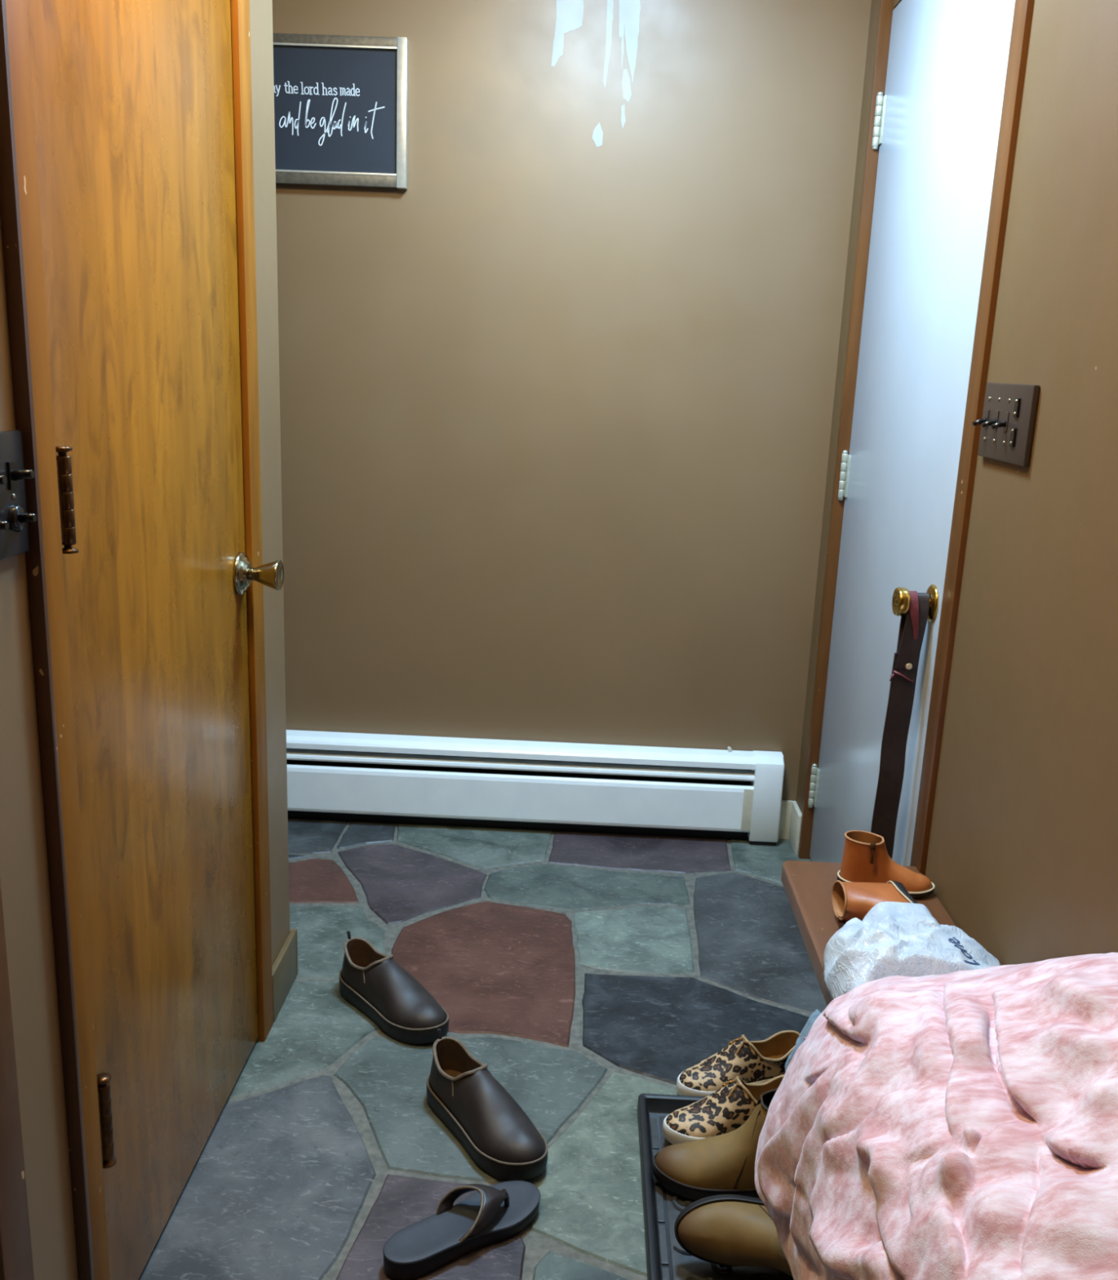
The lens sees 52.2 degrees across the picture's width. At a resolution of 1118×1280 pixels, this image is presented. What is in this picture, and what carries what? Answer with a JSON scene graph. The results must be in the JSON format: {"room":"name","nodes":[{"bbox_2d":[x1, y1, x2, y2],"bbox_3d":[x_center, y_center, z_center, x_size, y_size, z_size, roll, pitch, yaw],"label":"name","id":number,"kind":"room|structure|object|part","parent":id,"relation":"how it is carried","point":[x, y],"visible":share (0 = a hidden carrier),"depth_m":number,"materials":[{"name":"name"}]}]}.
{"room":"entryway","nodes":[
{"label":"entryway","id":0,"kind":"room"},
{"bbox_2d":[0,0,289,1279],"bbox_3d":[-1.117,-0.369,1.532,1.180,2.440,1.167,3,14,1],"label":"wall","id":1,"kind":"structure","parent":0,"point":[24,860],"depth_m":1.27,"materials":[{"name":"brown paint"}]},
{"bbox_2d":[0,878,34,1279],"bbox_3d":[-0.542,-0.045,1.018,0.016,2.100,0.057,3,14,1],"label":"trim","id":2,"kind":"structure","parent":1,"relation":"attached to","point":[15,1247],"depth_m":1.16,"materials":[{"name":"brown wood"}]},
{"bbox_2d":[0,430,36,560],"bbox_3d":[-0.530,-0.136,1.092,0.030,0.122,0.111,3,14,1],"label":"switch plate","id":3,"kind":"object","parent":1,"relation":"attached to","point":[15,518],"visible":1,"depth_m":1.11,"materials":[{"name":"black plastic"}]},
{"bbox_3d":[-0.525,-0.107,1.070,0.016,0.010,0.010,3,14,1],"label":"dial lever","id":4,"kind":"part","parent":3,"relation":"part of","materials":[{"name":"black plastic"}]},
{"bbox_3d":[-0.524,-0.120,1.124,0.016,0.010,0.010,3,14,1],"label":"dial lever","id":5,"kind":"part","parent":3,"relation":"part of","materials":[{"name":"black plastic"}]},
{"bbox_2d":[0,0,94,1279],"bbox_3d":[-0.538,-0.082,1.171,0.016,2.100,0.008,3,14,1],"label":"trim","id":6,"kind":"structure","parent":1,"relation":"attached to","point":[10,210],"depth_m":1.19,"materials":[{"name":"brown wood"}]},
{"bbox_2d":[5,0,110,1279],"bbox_3d":[-0.538,-0.089,1.196,0.015,2.100,0.044,3,14,1],"label":"trim","id":7,"kind":"structure","parent":1,"relation":"attached to","point":[16,10],"depth_m":1.21,"materials":[{"name":"brown wood"}]},
{"bbox_2d":[26,0,284,1279],"bbox_3d":[-0.519,-0.159,1.561,0.104,2.036,0.697,3,14,1],"label":"door","id":8,"kind":"structure","parent":1,"relation":"in","point":[133,103],"depth_m":1.52,"materials":[{"name":"brown wood"}]},
{"bbox_3d":[-0.522,-0.110,1.895,0.017,0.072,0.072,3,14,1],"label":"knob","id":9,"kind":"part","parent":8,"relation":"part of","materials":[{"name":"grey metal"}]},
{"bbox_3d":[-0.489,-0.109,1.895,0.053,0.051,0.051,3,14,1],"label":"knob handle","id":10,"kind":"part","parent":8,"relation":"part of","materials":[{"name":"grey metal"}]},
{"bbox_2d":[231,0,273,1041],"bbox_3d":[-0.518,-0.267,1.927,0.012,2.100,0.063,3,14,1],"label":"trim","id":11,"kind":"structure","parent":1,"relation":"attached to","point":[240,9],"depth_m":1.92,"materials":[{"name":"brown wood"}]},
{"bbox_2d":[271,928,297,1022],"bbox_3d":[-0.603,0.669,2.288,0.113,0.105,0.187,3,14,1],"label":"baseboard","id":12,"kind":"structure","parent":1,"relation":"attached to","point":[285,967],"depth_m":2.28,"materials":[{"name":"brown paint"}]},
{"bbox_2d":[138,817,827,1279],"bbox_3d":[-0.676,1.091,0.894,3.115,0.063,4.980,3,14,1],"label":"floor","id":13,"kind":"structure","parent":0,"point":[588,971],"depth_m":2.23,"materials":[{"name":"stone"}]},
{"bbox_2d":[339,930,448,1044],"bbox_3d":[-0.330,0.680,2.242,0.299,0.120,0.111,15,18,41],"label":"shoe","id":14,"kind":"object","parent":13,"relation":"on","point":[371,980],"visible":1,"depth_m":2.21,"materials":[{"name":"brown leather"}]},
{"bbox_2d":[382,1180,540,1279],"bbox_3d":[-0.140,0.850,1.683,0.264,0.071,0.091,-8,17,-36],"label":"flip flop","id":15,"kind":"object","parent":13,"relation":"on","point":[496,1212],"visible":1,"depth_m":1.67,"materials":[{"name":"black rubber"}]},
{"bbox_3d":[-0.082,0.841,1.718,0.017,0.030,0.012,-8,17,-36],"label":"toe post","id":16,"kind":"part","parent":15,"relation":"part of","materials":[{"name":"rubber"}]},
{"bbox_2d":[426,1028,547,1180],"bbox_3d":[-0.126,0.771,1.903,0.111,0.120,0.299,-9,18,-38],"label":"shoe","id":17,"kind":"object","parent":13,"relation":"on","point":[500,1137],"visible":1,"depth_m":1.87,"materials":[{"name":"brown leather"}]},
{"bbox_2d":[637,1093,794,1279],"bbox_3d":[0.335,0.909,1.604,0.418,0.031,0.802,3,14,1],"label":"tray","id":18,"kind":"object","parent":13,"relation":"on","point":[666,1260],"visible":0.05,"depth_m":1.72,"materials":[{"name":"black plastic"}]},
{"bbox_2d":[652,1088,777,1200],"bbox_3d":[0.289,0.784,1.782,0.281,0.160,0.098,3,14,4],"label":"boot","id":19,"kind":"object","parent":18,"relation":"on","point":[724,1163],"visible":0.54,"depth_m":1.76,"materials":[{"name":"brown leather"}]},
{"bbox_2d":[662,1074,784,1144],"bbox_3d":[0.296,0.782,1.908,0.249,0.099,0.086,-1,14,-13],"label":"sneaker","id":20,"kind":"object","parent":18,"relation":"on","point":[727,1108],"visible":0.53,"depth_m":1.88,"materials":[{"name":"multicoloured fabric"}]},
{"bbox_2d":[674,1194,792,1276],"bbox_3d":[0.299,0.843,1.583,0.271,0.133,0.164,3,14,2],"label":"boot","id":21,"kind":"object","parent":18,"relation":"on","point":[722,1229],"visible":0.54,"depth_m":1.60,"materials":[{"name":"brown leather"}]},
{"bbox_2d":[676,1030,800,1096],"bbox_3d":[0.329,0.762,2.059,0.249,0.099,0.086,-3,15,-19],"label":"sneaker","id":22,"kind":"object","parent":13,"relation":"on","point":[762,1061],"visible":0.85,"depth_m":2.04,"materials":[{"name":"multicoloured fabric"}]},
{"bbox_2d":[781,860,956,1005],"bbox_3d":[0.502,0.776,1.407,0.250,0.397,1.492,3,14,1],"label":"bench","id":23,"kind":"object","parent":13,"relation":"on","point":[808,886],"visible":0.19,"depth_m":1.93,"materials":[{"name":"brown wood"}]},
{"bbox_2d":[785,1009,821,1072],"bbox_3d":[0.358,0.624,1.623,0.052,0.189,0.161,3,14,1],"label":"cloth","id":24,"kind":"object","parent":23,"relation":"hanging from","point":[815,1015],"visible":0.11,"depth_m":1.67,"materials":[{"name":"grey fabric"}]},
{"bbox_2d":[831,880,918,924],"bbox_3d":[0.503,0.434,1.795,0.108,0.077,0.181,4,14,-1],"label":"boot","id":25,"kind":"object","parent":23,"relation":"on","point":[851,900],"visible":0.48,"depth_m":1.81,"materials":[{"name":"orange leather"}]},
{"bbox_3d":[0.465,0.454,1.837,0.033,0.013,0.009,4,14,-1],"label":"zipper pull","id":26,"kind":"part","parent":25,"relation":"part of","materials":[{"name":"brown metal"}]},
{"bbox_2d":[837,830,935,898],"bbox_3d":[0.568,0.387,1.971,0.165,0.094,0.074,4,14,8],"label":"boot","id":27,"kind":"object","parent":23,"relation":"on","point":[866,858],"visible":0.96,"depth_m":1.95,"materials":[{"name":"orange leather"}]},
{"bbox_3d":[0.533,0.363,1.940,0.009,0.033,0.013,4,14,8],"label":"zipper pull","id":28,"kind":"part","parent":27,"relation":"part of","materials":[{"name":"brown leather"}]},
{"bbox_2d":[822,901,1001,1000],"bbox_3d":[0.517,0.465,1.641,0.257,0.093,0.251,3,14,1],"label":"plastic bag","id":29,"kind":"object","parent":23,"relation":"on","point":[893,938],"visible":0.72,"depth_m":1.63,"materials":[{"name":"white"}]},
{"bbox_2d":[755,952,1117,1279],"bbox_3d":[0.440,0.643,1.185,0.382,0.609,0.823,3,14,1],"label":"blanket","id":30,"kind":"object","parent":23,"relation":"on","point":[960,1125],"visible":1,"depth_m":1.16,"materials":[{"name":"pink fabric"}]},
{"bbox_2d":[272,0,871,800],"bbox_3d":[-0.412,-0.691,2.958,2.510,2.440,0.101,3,14,1],"label":"wall","id":31,"kind":"structure","parent":0,"point":[557,401],"depth_m":2.90,"materials":[{"name":"brown paint"}]},
{"bbox_2d":[272,32,408,189],"bbox_3d":[-0.690,-1.280,2.755,0.649,0.336,0.028,3,14,1],"label":"framed sign","id":32,"kind":"object","parent":31,"relation":"attached to","point":[341,101],"visible":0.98,"depth_m":2.75,"materials":[{"name":"metal"}]},
{"bbox_3d":[-0.683,-1.432,2.719,0.600,0.022,0.027,3,14,1],"label":"frame rail","id":33,"kind":"part","parent":32,"relation":"part of","materials":[{"name":"metal"}]},
{"bbox_3d":[-0.695,-1.132,2.792,0.600,0.028,0.027,3,14,1],"label":"frame rail","id":34,"kind":"part","parent":32,"relation":"part of","materials":[{"name":"metal"}]},
{"bbox_2d":[286,729,784,845],"bbox_3d":[-0.479,0.387,3.135,2.166,0.250,0.069,3,14,1],"label":"baseboard heater","id":35,"kind":"object","parent":31,"relation":"attached to","point":[508,784],"visible":0.64,"depth_m":3.10,"materials":[{"name":"white metal"}]},
{"bbox_3d":[-0.516,0.372,3.163,2.090,0.210,0.002,3,14,1],"label":"plate","id":36,"kind":"part","parent":35,"relation":"part of","materials":[{"name":"white metal"}]},
{"bbox_3d":[-0.518,0.415,3.119,2.090,0.133,0.017,3,14,1],"label":"panel","id":37,"kind":"part","parent":35,"relation":"part of","materials":[{"name":"white metal"}]},
{"bbox_2d":[286,729,755,769],"bbox_3d":[-0.512,0.281,3.113,2.090,0.033,0.062,3,14,1],"label":"hood","id":38,"kind":"object","parent":35,"relation":"attached to","point":[295,739],"depth_m":3.09,"materials":[{"name":"white metal"}]},
{"bbox_2d":[795,0,1117,965],"bbox_3d":[0.701,-0.048,0.521,0.142,2.440,4.875,3,14,1],"label":"wall","id":39,"kind":"structure","parent":0,"point":[1023,854],"depth_m":1.59,"materials":[{"name":"brown paint"}]},
{"bbox_2d":[778,800,802,854],"bbox_3d":[0.628,0.511,3.111,0.047,0.115,0.115,3,14,1],"label":"baseboard","id":40,"kind":"structure","parent":39,"relation":"attached to","point":[796,814],"depth_m":3.14,"materials":[{"name":"beige paint"}]},
{"bbox_2d":[798,0,895,859],"bbox_3d":[0.706,-0.434,2.806,0.048,2.100,0.022,3,14,1],"label":"trim","id":41,"kind":"structure","parent":39,"relation":"attached to","point":[886,7],"depth_m":2.76,"materials":[{"name":"brown wood"}]},
{"bbox_2d":[808,0,1015,866],"bbox_3d":[0.682,-0.315,2.382,0.110,2.046,0.866,3,14,1],"label":"door","id":42,"kind":"structure","parent":39,"relation":"in","point":[937,122],"depth_m":2.29,"materials":[{"name":"white paint"}]},
{"bbox_2d":[871,591,930,858],"bbox_3d":[0.626,0.246,2.144,0.062,0.689,0.043,3,14,1],"label":"strap","id":43,"kind":"object","parent":42,"relation":"hanging from","point":[913,626],"visible":0.84,"depth_m":2.11,"materials":[{"name":"brown leather"}]},
{"bbox_3d":[0.642,-0.069,2.072,0.062,0.052,0.052,3,14,1],"label":"knob handle","id":44,"kind":"part","parent":42,"relation":"part of","materials":[{"name":"gold metal"}]},
{"bbox_3d":[0.675,-0.067,2.071,0.008,0.068,0.068,3,14,1],"label":"knob","id":45,"kind":"part","parent":42,"relation":"part of","materials":[{"name":"gold metal"}]},
{"bbox_2d":[910,0,1034,875],"bbox_3d":[0.690,-0.219,1.927,0.030,2.100,0.060,3,14,1],"label":"trim","id":46,"kind":"structure","parent":39,"relation":"attached to","point":[1024,9],"depth_m":1.88,"materials":[{"name":"brown wood"}]},
{"bbox_2d":[972,382,1039,466],"bbox_3d":[0.669,-0.321,1.683,0.032,0.111,0.259,3,14,1],"label":"switch plate","id":47,"kind":"object","parent":39,"relation":"attached to","point":[1008,421],"visible":1,"depth_m":1.65,"materials":[{"name":"brown plastic"}]}
]}

